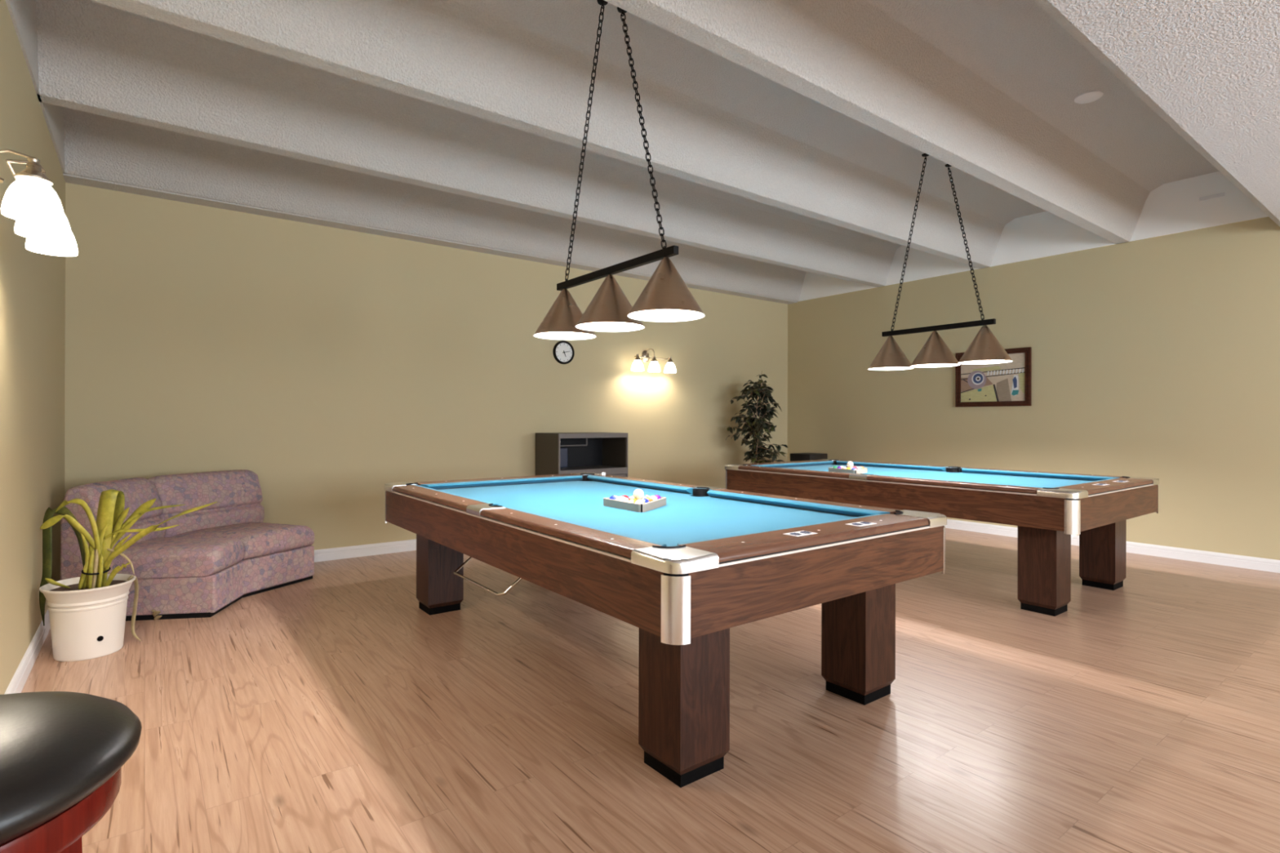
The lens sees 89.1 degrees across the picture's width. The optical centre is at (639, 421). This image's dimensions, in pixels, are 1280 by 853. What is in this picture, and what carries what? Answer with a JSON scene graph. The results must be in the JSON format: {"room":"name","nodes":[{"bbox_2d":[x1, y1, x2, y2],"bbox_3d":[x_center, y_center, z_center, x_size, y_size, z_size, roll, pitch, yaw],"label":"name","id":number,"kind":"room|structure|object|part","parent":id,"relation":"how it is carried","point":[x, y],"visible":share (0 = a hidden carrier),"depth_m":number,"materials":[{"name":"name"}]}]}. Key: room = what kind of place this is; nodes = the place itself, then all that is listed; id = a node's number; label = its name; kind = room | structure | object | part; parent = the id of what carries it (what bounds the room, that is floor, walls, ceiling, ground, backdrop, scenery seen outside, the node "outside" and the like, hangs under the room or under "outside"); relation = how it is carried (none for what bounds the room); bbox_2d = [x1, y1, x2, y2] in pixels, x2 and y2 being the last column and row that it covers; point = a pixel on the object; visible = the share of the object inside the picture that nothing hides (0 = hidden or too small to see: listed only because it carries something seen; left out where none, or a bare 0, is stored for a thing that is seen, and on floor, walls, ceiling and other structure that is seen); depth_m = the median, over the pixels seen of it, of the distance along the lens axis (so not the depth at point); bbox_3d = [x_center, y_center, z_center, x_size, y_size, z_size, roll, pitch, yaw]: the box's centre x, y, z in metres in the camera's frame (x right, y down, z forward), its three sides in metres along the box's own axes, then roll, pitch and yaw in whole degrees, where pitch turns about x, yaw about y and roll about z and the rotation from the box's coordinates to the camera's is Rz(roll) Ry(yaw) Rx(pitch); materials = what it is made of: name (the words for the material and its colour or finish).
{"room":"games hall","nodes":[
{"label":"games hall","id":0,"kind":"room"},
{"bbox_2d":[0,0,65,694],"bbox_3d":[-1.081,-0.573,0.588,0.100,3.580,10.247,0,0,-37],"label":"wall","id":1,"kind":"structure","parent":0,"point":[33,284],"depth_m":3.05,"materials":[{"name":"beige paint"}]},
{"bbox_2d":[4,608,50,693],"bbox_3d":[-1.004,1.166,0.577,0.016,0.102,10.131,0,0,-37],"label":"baseboard","id":2,"kind":"structure","parent":1,"relation":"attached to","point":[16,685],"depth_m":3.13,"materials":[{"name":"white paint"}]},
{"bbox_2d":[4,0,65,173],"bbox_3d":[-2.526,-2.045,2.583,0.012,0.684,5.117,0,0,-37],"label":"trim","id":3,"kind":"structure","parent":1,"relation":"attached to","point":[23,13],"depth_m":3.21,"materials":[{"name":"white paint"}]},
{"bbox_2d":[0,149,78,256],"bbox_3d":[-2.096,-0.776,2.211,0.249,0.279,0.658,0,0,-37],"label":"wall sconce","id":4,"kind":"object","parent":1,"relation":"attached to","point":[31,200],"visible":1,"depth_m":2.05,"materials":[{"name":"white glass"}]},
{"bbox_3d":[-1.926,-0.806,2.020,0.061,0.018,0.010,0,0,-37],"label":"arm","id":5,"kind":"part","parent":4,"relation":"part of","materials":[{"name":"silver metal"}]},
{"bbox_3d":[-1.902,-0.696,2.038,0.148,0.120,0.148,0,0,-37],"label":"lamp shade","id":6,"kind":"part","parent":4,"relation":"part of","materials":[{"name":"white glass"}]},
{"bbox_3d":[-2.057,-0.697,2.241,0.148,0.120,0.148,0,0,-37],"label":"lamp shade","id":7,"kind":"part","parent":4,"relation":"part of","materials":[{"name":"white glass"}]},
{"bbox_3d":[-2.211,-0.697,2.444,0.148,0.120,0.148,0,0,-37],"label":"lamp shade","id":8,"kind":"part","parent":4,"relation":"part of","materials":[{"name":"white glass"}]},
{"bbox_2d":[64,182,787,550],"bbox_3d":[-1.011,-0.573,7.018,7.802,3.580,0.100,0,0,-37],"label":"wall","id":9,"kind":"structure","parent":0,"point":[333,366],"depth_m":5.75,"materials":[{"name":"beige paint"}]},
{"bbox_2d":[314,538,416,562],"bbox_3d":[-0.981,1.166,6.972,7.802,0.102,0.016,0,0,-37],"label":"baseboard","id":10,"kind":"structure","parent":9,"relation":"attached to","point":[348,552],"depth_m":5.83,"materials":[{"name":"white paint"}]},
{"bbox_2d":[62,173,797,304],"bbox_3d":[-0.925,-1.692,6.909,7.802,0.012,0.175,0,0,-37],"label":"trim","id":11,"kind":"structure","parent":9,"relation":"attached to","point":[71,179],"depth_m":5.66,"materials":[{"name":"white paint"}]},
{"bbox_2d":[552,340,574,364],"bbox_3d":[-0.828,-0.747,7.073,0.256,0.256,0.034,0,0,-37],"label":"wall clock","id":12,"kind":"object","parent":9,"relation":"attached to","point":[563,352],"visible":1,"depth_m":7.07,"materials":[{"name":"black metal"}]},
{"bbox_2d":[631,348,676,373],"bbox_3d":[0.137,-0.720,7.672,0.638,0.279,0.249,0,0,-37],"label":"wall sconce","id":13,"kind":"object","parent":9,"relation":"attached to","point":[654,366],"visible":1,"depth_m":7.61,"materials":[{"name":"white glass"}]},
{"bbox_3d":[-0.028,-0.641,7.484,0.148,0.120,0.148,0,0,-37],"label":"lamp shade","id":14,"kind":"part","parent":13,"relation":"part of","materials":[{"name":"white glass"}]},
{"bbox_3d":[0.167,-0.640,7.632,0.148,0.120,0.148,0,0,-37],"label":"lamp shade","id":15,"kind":"part","parent":13,"relation":"part of","materials":[{"name":"white glass"}]},
{"bbox_3d":[0.362,-0.640,7.780,0.148,0.120,0.148,0,0,-37],"label":"lamp shade","id":16,"kind":"part","parent":13,"relation":"part of","materials":[{"name":"white glass"}]},
{"bbox_2d":[35,0,1218,302],"bbox_3d":[0.579,-2.036,4.935,7.802,0.684,5.137,0,0,-37],"label":"ceiling","id":17,"kind":"structure","parent":0,"point":[787,140],"depth_m":4.22,"materials":[{"name":"white paint"}]},
{"bbox_2d":[533,0,705,340],"bbox_3d":[-0.161,-1.336,3.551,0.378,1.648,1.338,0,0,-37],"label":"pendant light","id":18,"kind":"object","parent":17,"relation":"hanging from","point":[666,297],"visible":1,"depth_m":3.41,"materials":[{"name":"black metal"}]},
{"bbox_3d":[-0.454,-0.658,3.933,0.378,0.290,0.378,0,0,-37],"label":"lamp shade","id":19,"kind":"part","parent":18,"relation":"part of","materials":[{"name":"brown metal"}]},
{"bbox_3d":[-0.318,-1.491,3.629,0.028,1.297,0.656,0,0,-23],"label":"chain","id":20,"kind":"part","parent":18,"relation":"part of","materials":[{"name":"black metal"}]},
{"bbox_3d":[-0.163,-0.657,3.551,0.378,0.290,0.378,0,0,-37],"label":"lamp shade","id":21,"kind":"part","parent":18,"relation":"part of","materials":[{"name":"brown metal"}]},
{"bbox_3d":[0.014,-1.490,3.291,0.028,1.296,0.330,0,0,-44],"label":"chain","id":22,"kind":"part","parent":18,"relation":"part of","materials":[{"name":"black metal"}]},
{"bbox_3d":[0.128,-0.657,3.169,0.378,0.290,0.378,0,0,-37],"label":"lamp shade","id":23,"kind":"part","parent":18,"relation":"part of","materials":[{"name":"brown metal"}]},
{"bbox_2d":[867,153,1013,370],"bbox_3d":[2.445,-1.304,5.360,0.417,1.698,1.178,0,0,-37],"label":"pendant light","id":24,"kind":"object","parent":17,"relation":"hanging from","point":[984,348],"visible":1,"depth_m":5.26,"materials":[{"name":"black metal"}]},
{"bbox_3d":[2.185,-0.601,5.666,0.378,0.290,0.378,0,0,-37],"label":"lamp shade","id":25,"kind":"part","parent":24,"relation":"part of","materials":[{"name":"brown metal"}]},
{"bbox_3d":[2.251,-1.458,5.454,0.028,1.345,0.437,0,0,-15],"label":"chain","id":26,"kind":"part","parent":24,"relation":"part of","materials":[{"name":"black metal"}]},
{"bbox_3d":[2.428,-0.600,5.348,0.378,0.290,0.378,0,0,-37],"label":"lamp shade","id":27,"kind":"part","parent":24,"relation":"part of","materials":[{"name":"brown metal"}]},
{"bbox_3d":[2.628,-1.457,5.248,0.028,1.345,0.441,0,0,-9],"label":"chain","id":28,"kind":"part","parent":24,"relation":"part of","materials":[{"name":"black metal"}]},
{"bbox_3d":[2.670,-0.600,5.030,0.378,0.290,0.378,0,0,-37],"label":"lamp shade","id":29,"kind":"part","parent":24,"relation":"part of","materials":[{"name":"brown metal"}]},
{"bbox_2d":[1074,90,1103,103],"bbox_3d":[2.976,-2.146,4.311,0.160,0.012,0.160,0,0,-37],"label":"cover plate","id":30,"kind":"object","parent":17,"relation":"attached to","point":[1090,96],"visible":1,"depth_m":4.30,"materials":[{"name":"white paint"}]},
{"bbox_2d":[21,528,1279,852],"bbox_3d":[2.088,1.266,2.942,8.002,0.080,10.347,0,0,-37],"label":"floor","id":31,"kind":"structure","parent":0,"point":[329,712],"depth_m":2.60,"materials":[{"name":"brown wood"}]},
{"bbox_2d":[0,691,142,852],"bbox_3d":[-0.891,0.802,0.800,0.438,0.832,0.438,0,0,-37],"label":"bar stool","id":32,"kind":"object","parent":31,"relation":"on","point":[63,754],"visible":1,"depth_m":0.81,"materials":[{"name":"black leather"}]},
{"bbox_3d":[-0.713,0.847,0.792,0.072,0.742,0.046,0,0,3],"label":"leg","id":33,"kind":"part","parent":32,"relation":"part of","materials":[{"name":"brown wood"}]},
{"bbox_2d":[39,488,217,662],"bbox_3d":[-2.695,0.786,3.408,1.085,0.853,0.386,0,0,0],"label":"potted plant","id":34,"kind":"object","parent":31,"relation":"on","point":[87,612],"visible":1,"depth_m":3.36,"materials":[{"name":"yellow plant"}]},
{"bbox_3d":[-2.889,1.028,3.408,0.386,0.368,0.386,0,0,-37],"label":"pot","id":35,"kind":"part","parent":34,"relation":"part of","materials":[{"name":"beige plastic"}]},
{"bbox_2d":[151,609,161,620],"bbox_3d":[-2.916,1.173,3.924,0.058,0.068,0.033,0,0,-12],"label":"scrap","id":36,"kind":"object","parent":31,"relation":"on","point":[155,613],"visible":1,"depth_m":3.92,"materials":[{"name":"beige paper"}]},
{"bbox_2d":[60,469,314,621],"bbox_3d":[-3.047,0.798,4.529,0.955,0.828,1.400,0,0,8],"label":"curved sofa","id":37,"kind":"object","parent":31,"relation":"on","point":[223,553],"visible":0.74,"depth_m":4.34,"materials":[{"name":"pink fabric"}]},
{"bbox_3d":[-3.372,0.677,4.212,0.286,0.588,0.648,0,0,-5],"label":"backrest","id":38,"kind":"part","parent":37,"relation":"part of","materials":[{"name":"fabric"}]},
{"bbox_2d":[107,537,244,578],"bbox_3d":[-2.988,0.871,4.237,0.682,0.175,0.615,0,0,-5],"label":"seat cushion","id":39,"kind":"object","parent":37,"relation":"on","point":[151,557],"depth_m":4.01,"materials":[{"name":"fabric"}]},
{"bbox_3d":[-3.247,0.677,4.857,0.261,0.588,0.801,0,0,24],"label":"backrest","id":40,"kind":"part","parent":37,"relation":"part of","materials":[{"name":"fabric"}]},
{"bbox_2d":[172,521,314,559],"bbox_3d":[-2.920,0.872,4.760,0.643,0.175,0.752,0,0,20],"label":"seat cushion","id":41,"kind":"object","parent":37,"relation":"on","point":[261,540],"depth_m":4.67,"materials":[{"name":"fabric"}]},
{"bbox_2d":[535,432,628,477],"bbox_3d":[-0.609,0.672,6.917,0.855,1.092,0.518,0,0,-37],"label":"media cabinet","id":42,"kind":"object","parent":31,"relation":"on","point":[587,452],"visible":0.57,"depth_m":6.99,"materials":[{"name":"brown laminate"}]},
{"bbox_3d":[-0.956,0.681,6.683,0.020,1.072,0.470,0,0,-37],"label":"panel","id":43,"kind":"part","parent":42,"relation":"part of","materials":[{"name":"brown laminate"}]},
{"bbox_2d":[560,447,567,467],"bbox_3d":[-0.916,0.394,6.927,0.318,0.212,0.040,0,0,-37],"label":"storage box","id":44,"kind":"object","parent":42,"relation":"on","point":[563,451],"visible":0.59,"depth_m":6.97,"materials":[{"name":"blue"}]},
{"bbox_3d":[-0.736,0.230,6.962,0.408,0.084,0.018,0,0,-37],"label":"rail","id":45,"kind":"part","parent":42,"relation":"part of","materials":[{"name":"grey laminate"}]},
{"bbox_3d":[-0.622,0.136,6.936,0.855,0.020,0.470,0,0,-37],"label":"panel","id":46,"kind":"part","parent":42,"relation":"part of","materials":[{"name":"brown laminate"}]},
{"bbox_3d":[-0.760,0.682,7.115,0.815,1.072,0.020,0,0,-37],"label":"panel","id":47,"kind":"part","parent":42,"relation":"part of","materials":[{"name":"black laminate"}]},
{"bbox_2d":[560,465,622,470],"bbox_3d":[-0.617,0.509,6.928,0.815,0.018,0.450,0,0,-37],"label":"shelf","id":48,"kind":"object","parent":42,"relation":"attached to","point":[569,467],"depth_m":6.91,"materials":[{"name":"grey laminate"}]},
{"bbox_3d":[-0.291,0.683,7.189,0.020,1.072,0.470,0,0,-37],"label":"panel","id":49,"kind":"part","parent":42,"relation":"part of","materials":[{"name":"brown laminate"}]},
{"bbox_3d":[-0.476,0.864,6.742,0.811,0.590,0.016,0,0,-37],"label":"drawer","id":50,"kind":"part","parent":42,"relation":"part of","materials":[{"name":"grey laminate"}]},
{"bbox_2d":[384,472,946,787],"bbox_3d":[-0.156,0.813,3.572,1.610,0.813,2.960,0,0,-37],"label":"pool table","id":51,"kind":"object","parent":31,"relation":"on","point":[700,565],"visible":1,"depth_m":2.55,"materials":[{"name":"brown wood"}]},
{"bbox_3d":[-1.298,0.906,4.210,0.228,0.537,0.228,0,0,-37],"label":"leg","id":52,"kind":"part","parent":51,"relation":"part of","materials":[{"name":"brown wood"}]},
{"bbox_3d":[-1.147,0.424,3.658,0.125,0.026,1.182,0,0,-37],"label":"rail","id":53,"kind":"part","parent":51,"relation":"part of","materials":[{"name":"brown wood"}]},
{"bbox_2d":[413,484,498,505],"bbox_3d":[-1.076,0.432,3.711,0.052,0.039,1.182,0,0,-37],"label":"cushion","id":54,"kind":"object","parent":51,"relation":"on","point":[423,486],"depth_m":3.61,"materials":[{"name":"blue fabric"}]},
{"bbox_3d":[-0.991,0.424,4.670,1.240,0.026,0.190,0,0,-37],"label":"rail","id":55,"kind":"part","parent":51,"relation":"part of","materials":[{"name":"brown wood"}]},
{"bbox_2d":[420,475,582,489],"bbox_3d":[-0.917,0.432,4.574,1.240,0.039,0.052,0,0,-37],"label":"cushion","id":56,"kind":"object","parent":51,"relation":"on","point":[570,478],"depth_m":4.53,"materials":[{"name":"blue fabric"}]},
{"bbox_3d":[-0.336,0.426,2.593,0.125,0.026,1.182,0,0,-37],"label":"rail","id":57,"kind":"part","parent":51,"relation":"part of","materials":[{"name":"brown wood"}]},
{"bbox_2d":[507,507,666,546],"bbox_3d":[-0.266,0.434,2.647,0.052,0.039,1.182,0,0,-37],"label":"cushion","id":58,"kind":"object","parent":51,"relation":"on","point":[609,532],"depth_m":2.51,"materials":[{"name":"blue fabric"}]},
{"bbox_2d":[608,495,617,499],"bbox_3d":[-0.139,0.425,3.475,0.056,0.057,0.057,0,0,-24],"label":"ball","id":59,"kind":"object","parent":51,"relation":"on","point":[612,497],"visible":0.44,"depth_m":3.46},
{"bbox_2d":[615,496,623,500],"bbox_3d":[-0.104,0.425,3.429,0.057,0.057,0.056,0,0,-37],"label":"ball","id":60,"kind":"object","parent":51,"relation":"on","point":[619,498],"visible":0.41,"depth_m":3.41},
{"bbox_2d":[621,497,630,502],"bbox_3d":[-0.069,0.425,3.383,0.057,0.057,0.056,0,0,-43],"label":"ball","id":61,"kind":"object","parent":51,"relation":"on","point":[626,499],"visible":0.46,"depth_m":3.37,"materials":[{"name":"plastic"}]},
{"bbox_2d":[628,497,637,502],"bbox_3d":[-0.034,0.425,3.337,0.056,0.057,0.056,0,0,-12],"label":"ball","id":62,"kind":"object","parent":51,"relation":"on","point":[632,500],"visible":0.36,"depth_m":3.32,"materials":[{"name":"yellow plastic"}]},
{"bbox_2d":[632,488,644,499],"bbox_3d":[-0.008,0.379,3.357,0.057,0.057,0.057,0,0,-37],"label":"cue ball","id":63,"kind":"object","parent":62,"relation":"on","point":[638,494],"visible":0.91,"depth_m":3.34,"materials":[{"name":"white plastic"}]},
{"bbox_2d":[603,497,666,512],"bbox_3d":[0.017,0.434,3.449,0.302,0.040,0.341,0,0,-37],"label":"ball rack","id":64,"kind":"object","parent":51,"relation":"on","point":[640,508],"visible":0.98,"depth_m":3.34,"materials":[{"name":"beige wood"}]},
{"bbox_2d":[635,499,644,503],"bbox_3d":[0.001,0.425,3.291,0.057,0.057,0.056,0,0,23],"label":"ball","id":65,"kind":"object","parent":51,"relation":"on","point":[638,501],"visible":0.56,"depth_m":3.28,"materials":[{"name":"white plastic"}]},
{"bbox_2d":[586,475,693,493],"bbox_3d":[-0.044,0.434,4.498,0.052,0.039,1.182,0,0,-37],"label":"cushion","id":66,"kind":"object","parent":51,"relation":"on","point":[669,488],"depth_m":4.41,"materials":[{"name":"blue fabric"}]},
{"bbox_2d":[641,497,649,502],"bbox_3d":[0.023,0.425,3.344,0.057,0.057,0.057,0,0,-36],"label":"ball","id":67,"kind":"object","parent":51,"relation":"on","point":[645,500],"visible":0.23,"depth_m":3.33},
{"bbox_3d":[0.027,0.427,4.551,0.125,0.026,1.182,0,0,-37],"label":"rail","id":68,"kind":"part","parent":51,"relation":"part of","materials":[{"name":"brown wood"}]},
{"bbox_2d":[645,497,653,502],"bbox_3d":[0.045,0.425,3.398,0.057,0.057,0.056,0,0,-20],"label":"ball","id":69,"kind":"object","parent":51,"relation":"on","point":[650,499],"visible":0.34,"depth_m":3.38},
{"bbox_2d":[649,495,657,500],"bbox_3d":[0.067,0.426,3.451,0.057,0.057,0.056,0,0,-30],"label":"ball","id":70,"kind":"object","parent":51,"relation":"on","point":[653,497],"visible":0.3,"depth_m":3.44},
{"bbox_3d":[0.155,0.910,2.302,0.228,0.537,0.228,0,0,-37],"label":"leg","id":71,"kind":"part","parent":51,"relation":"part of","materials":[{"name":"brown wood"}]},
{"bbox_2d":[677,513,885,546],"bbox_3d":[0.608,0.436,2.571,1.240,0.039,0.052,0,0,-37],"label":"cushion","id":72,"kind":"object","parent":51,"relation":"on","point":[875,514],"depth_m":2.48,"materials":[{"name":"blue fabric"}]},
{"bbox_2d":[706,489,889,516],"bbox_3d":[0.767,0.437,3.433,0.052,0.039,1.182,0,0,-37],"label":"cushion","id":73,"kind":"object","parent":51,"relation":"on","point":[775,502],"depth_m":3.37,"materials":[{"name":"blue fabric"}]},
{"bbox_3d":[0.592,0.416,2.397,0.115,0.002,0.068,0,0,-37],"label":"maker plate","id":74,"kind":"part","parent":51,"relation":"part of","materials":[{"name":"silver metal"}]},
{"bbox_3d":[0.681,0.429,2.474,1.240,0.026,0.190,0,0,-37],"label":"rail","id":75,"kind":"part","parent":51,"relation":"part of","materials":[{"name":"brown wood"}]},
{"bbox_3d":[0.837,0.429,3.487,0.125,0.026,1.182,0,0,-37],"label":"rail","id":76,"kind":"part","parent":51,"relation":"part of","materials":[{"name":"brown wood"}]},
{"bbox_3d":[0.986,0.912,2.934,0.228,0.537,0.228,0,0,-37],"label":"leg","id":77,"kind":"part","parent":51,"relation":"part of","materials":[{"name":"brown wood"}]},
{"bbox_3d":[0.894,0.416,2.627,0.115,0.002,0.068,0,0,-37],"label":"maker plate","id":78,"kind":"part","parent":51,"relation":"part of","materials":[{"name":"silver metal"}]},
{"bbox_2d":[724,373,787,463],"bbox_3d":[1.506,0.292,8.199,0.797,1.864,0.767,0,0,38],"label":"potted ficus","id":79,"kind":"object","parent":31,"relation":"on","point":[755,425],"visible":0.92,"depth_m":8.16,"materials":[{"name":"green plant"}]},
{"bbox_2d":[790,452,827,461],"bbox_3d":[2.175,0.821,8.366,0.360,0.810,0.326,0,0,-37],"label":"speaker box","id":80,"kind":"object","parent":31,"relation":"on","point":[806,455],"visible":0.16,"depth_m":8.26,"materials":[{"name":"black"}]},
{"bbox_2d":[724,458,1159,616],"bbox_3d":[2.315,0.820,5.491,1.610,0.813,2.960,0,0,-37],"label":"pool table","id":81,"kind":"object","parent":31,"relation":"on","point":[1046,508],"visible":0.98,"depth_m":4.56,"materials":[{"name":"brown wood"}]},
{"bbox_3d":[1.480,0.431,6.589,1.240,0.026,0.190,0,0,-37],"label":"rail","id":82,"kind":"part","parent":81,"relation":"part of","materials":[{"name":"brown wood"}]},
{"bbox_2d":[750,460,833,467],"bbox_3d":[1.553,0.439,6.493,1.240,0.039,0.052,0,0,-37],"label":"cushion","id":83,"kind":"object","parent":81,"relation":"on","point":[796,464],"depth_m":6.51,"materials":[{"name":"blue fabric"}]},
{"bbox_3d":[1.324,0.431,5.577,0.125,0.026,1.182,0,0,-37],"label":"rail","id":84,"kind":"part","parent":81,"relation":"part of","materials":[{"name":"brown wood"}]},
{"bbox_2d":[828,467,867,473],"bbox_3d":[1.869,0.439,5.774,0.327,0.040,0.335,0,0,-37],"label":"ball rack","id":85,"kind":"object","parent":81,"relation":"on","point":[864,470],"visible":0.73,"depth_m":5.68,"materials":[{"name":"white plastic"}]},
{"bbox_2d":[836,460,945,471],"bbox_3d":[2.427,0.441,6.417,0.052,0.039,1.182,0,0,-37],"label":"cushion","id":86,"kind":"object","parent":81,"relation":"on","point":[925,468],"depth_m":6.33,"materials":[{"name":"blue fabric"}]},
{"bbox_3d":[2.497,0.434,6.470,0.125,0.026,1.182,0,0,-37],"label":"rail","id":87,"kind":"part","parent":81,"relation":"part of","materials":[{"name":"brown wood"}]},
{"bbox_3d":[2.134,0.433,4.512,0.125,0.026,1.182,0,0,-37],"label":"rail","id":88,"kind":"part","parent":81,"relation":"part of","materials":[{"name":"brown wood"}]},
{"bbox_2d":[961,467,1119,480],"bbox_3d":[3.237,0.443,5.352,0.052,0.039,1.182,0,0,-37],"label":"cushion","id":89,"kind":"object","parent":81,"relation":"on","point":[965,470],"depth_m":5.32,"materials":[{"name":"blue fabric"}]},
{"bbox_3d":[3.308,0.436,5.406,0.125,0.026,1.182,0,0,-37],"label":"rail","id":90,"kind":"part","parent":81,"relation":"part of","materials":[{"name":"brown wood"}]},
{"bbox_3d":[2.626,0.917,4.221,0.228,0.537,0.228,0,0,-37],"label":"leg","id":91,"kind":"part","parent":81,"relation":"part of","materials":[{"name":"brown wood"}]},
{"bbox_2d":[1048,478,1115,488],"bbox_3d":[3.079,0.443,4.489,1.240,0.039,0.052,0,0,-37],"label":"cushion","id":92,"kind":"object","parent":81,"relation":"on","point":[1108,479],"depth_m":4.40,"materials":[{"name":"blue fabric"}]},
{"bbox_3d":[3.456,0.919,4.853,0.228,0.537,0.228,0,0,-37],"label":"leg","id":93,"kind":"part","parent":81,"relation":"part of","materials":[{"name":"brown wood"}]},
{"bbox_3d":[3.152,0.435,4.393,1.240,0.026,0.190,0,0,-37],"label":"rail","id":94,"kind":"part","parent":81,"relation":"part of","materials":[{"name":"brown wood"}]},
{"label":"ball","id":95,"kind":"object","parent":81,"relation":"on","visible":0},
{"bbox_2d":[846,461,853,466],"bbox_3d":[1.858,0.384,5.745,0.057,0.057,0.057,0,0,-37],"label":"cue ball","id":96,"kind":"object","parent":95,"relation":"on","point":[850,464],"visible":0.91,"depth_m":5.72,"materials":[{"name":"white plastic"}]},
{"bbox_2d":[787,216,1279,559],"bbox_3d":[5.206,-0.556,5.375,0.100,3.580,10.247,0,0,-37],"label":"wall","id":97,"kind":"structure","parent":0,"point":[1157,357],"depth_m":6.23,"materials":[{"name":"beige paint"}]},
{"bbox_2d":[955,346,1031,407],"bbox_3d":[3.831,-0.465,7.073,0.030,0.612,0.785,0,0,-37],"label":"framed picture","id":98,"kind":"object","parent":97,"relation":"attached to","point":[1007,384],"visible":0.98,"depth_m":7.03,"materials":[{"name":"multicoloured paper"}]},
{"bbox_3d":[3.734,-0.408,7.204,0.002,0.158,0.350,0,0,-37],"label":"painted panel","id":99,"kind":"part","parent":98,"relation":"part of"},
{"bbox_3d":[3.745,-0.305,7.189,0.002,0.184,0.390,0,0,-37],"label":"painted panel","id":100,"kind":"part","parent":98,"relation":"part of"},
{"bbox_3d":[3.797,-0.570,7.121,0.002,0.060,0.315,0,0,-37],"label":"painted panel","id":101,"kind":"part","parent":98,"relation":"part of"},
{"bbox_3d":[3.833,-0.491,7.074,0.002,0.054,0.677,0,0,-37],"label":"painted rail","id":102,"kind":"part","parent":98,"relation":"part of","materials":[{"name":"paint"}]},
{"bbox_3d":[3.833,-0.542,7.074,0.002,0.041,0.677,0,0,-37],"label":"painted rail","id":103,"kind":"part","parent":98,"relation":"part of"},
{"bbox_3d":[3.908,-0.335,6.976,0.002,0.244,0.153,0,0,-37],"label":"painted panel","id":104,"kind":"part","parent":98,"relation":"part of","materials":[{"name":"brown wood"}]},
{"bbox_3d":[4.016,-0.393,6.833,0.002,0.233,0.063,0,0,-37],"label":"painted panel","id":105,"kind":"part","parent":98,"relation":"part of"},
{"bbox_2d":[797,171,1267,302],"bbox_3d":[3.672,-2.028,7.302,0.012,0.684,5.117,0,0,-37],"label":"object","id":106,"kind":"structure","parent":97,"relation":"attached to","point":[1175,206],"depth_m":6.46,"materials":[{"name":"white paint"}]},
{"bbox_2d":[944,519,1279,573],"bbox_3d":[5.190,1.183,5.294,0.016,0.102,10.131,0,0,-37],"label":"baseboard","id":107,"kind":"structure","parent":97,"relation":"attached to","point":[1193,555],"depth_m":5.82,"materials":[{"name":"white paint"}]},
{"bbox_2d":[1033,0,1279,226],"bbox_3d":[2.128,-1.849,2.900,7.802,0.610,0.054,0,0,-37],"label":"trim","id":108,"kind":"structure","parent":97,"relation":"attached to","point":[1046,5],"depth_m":3.08,"materials":[{"name":"white paint"}]},
{"bbox_2d":[1047,0,1279,220],"bbox_3d":[3.658,-1.955,0.892,7.802,0.830,4.994,0,0,-37],"label":"ceiling","id":109,"kind":"structure","parent":97,"relation":"attached to","point":[1212,66],"depth_m":2.82,"materials":[{"name":"white paint"}]},
{"bbox_2d":[1199,192,1225,200],"bbox_3d":[4.943,-1.939,5.614,0.012,0.032,0.170,0,0,-37],"label":"cover plate","id":110,"kind":"object","parent":97,"relation":"attached to","point":[1221,194],"visible":1,"depth_m":5.61,"materials":[{"name":"white paint"}]}
]}

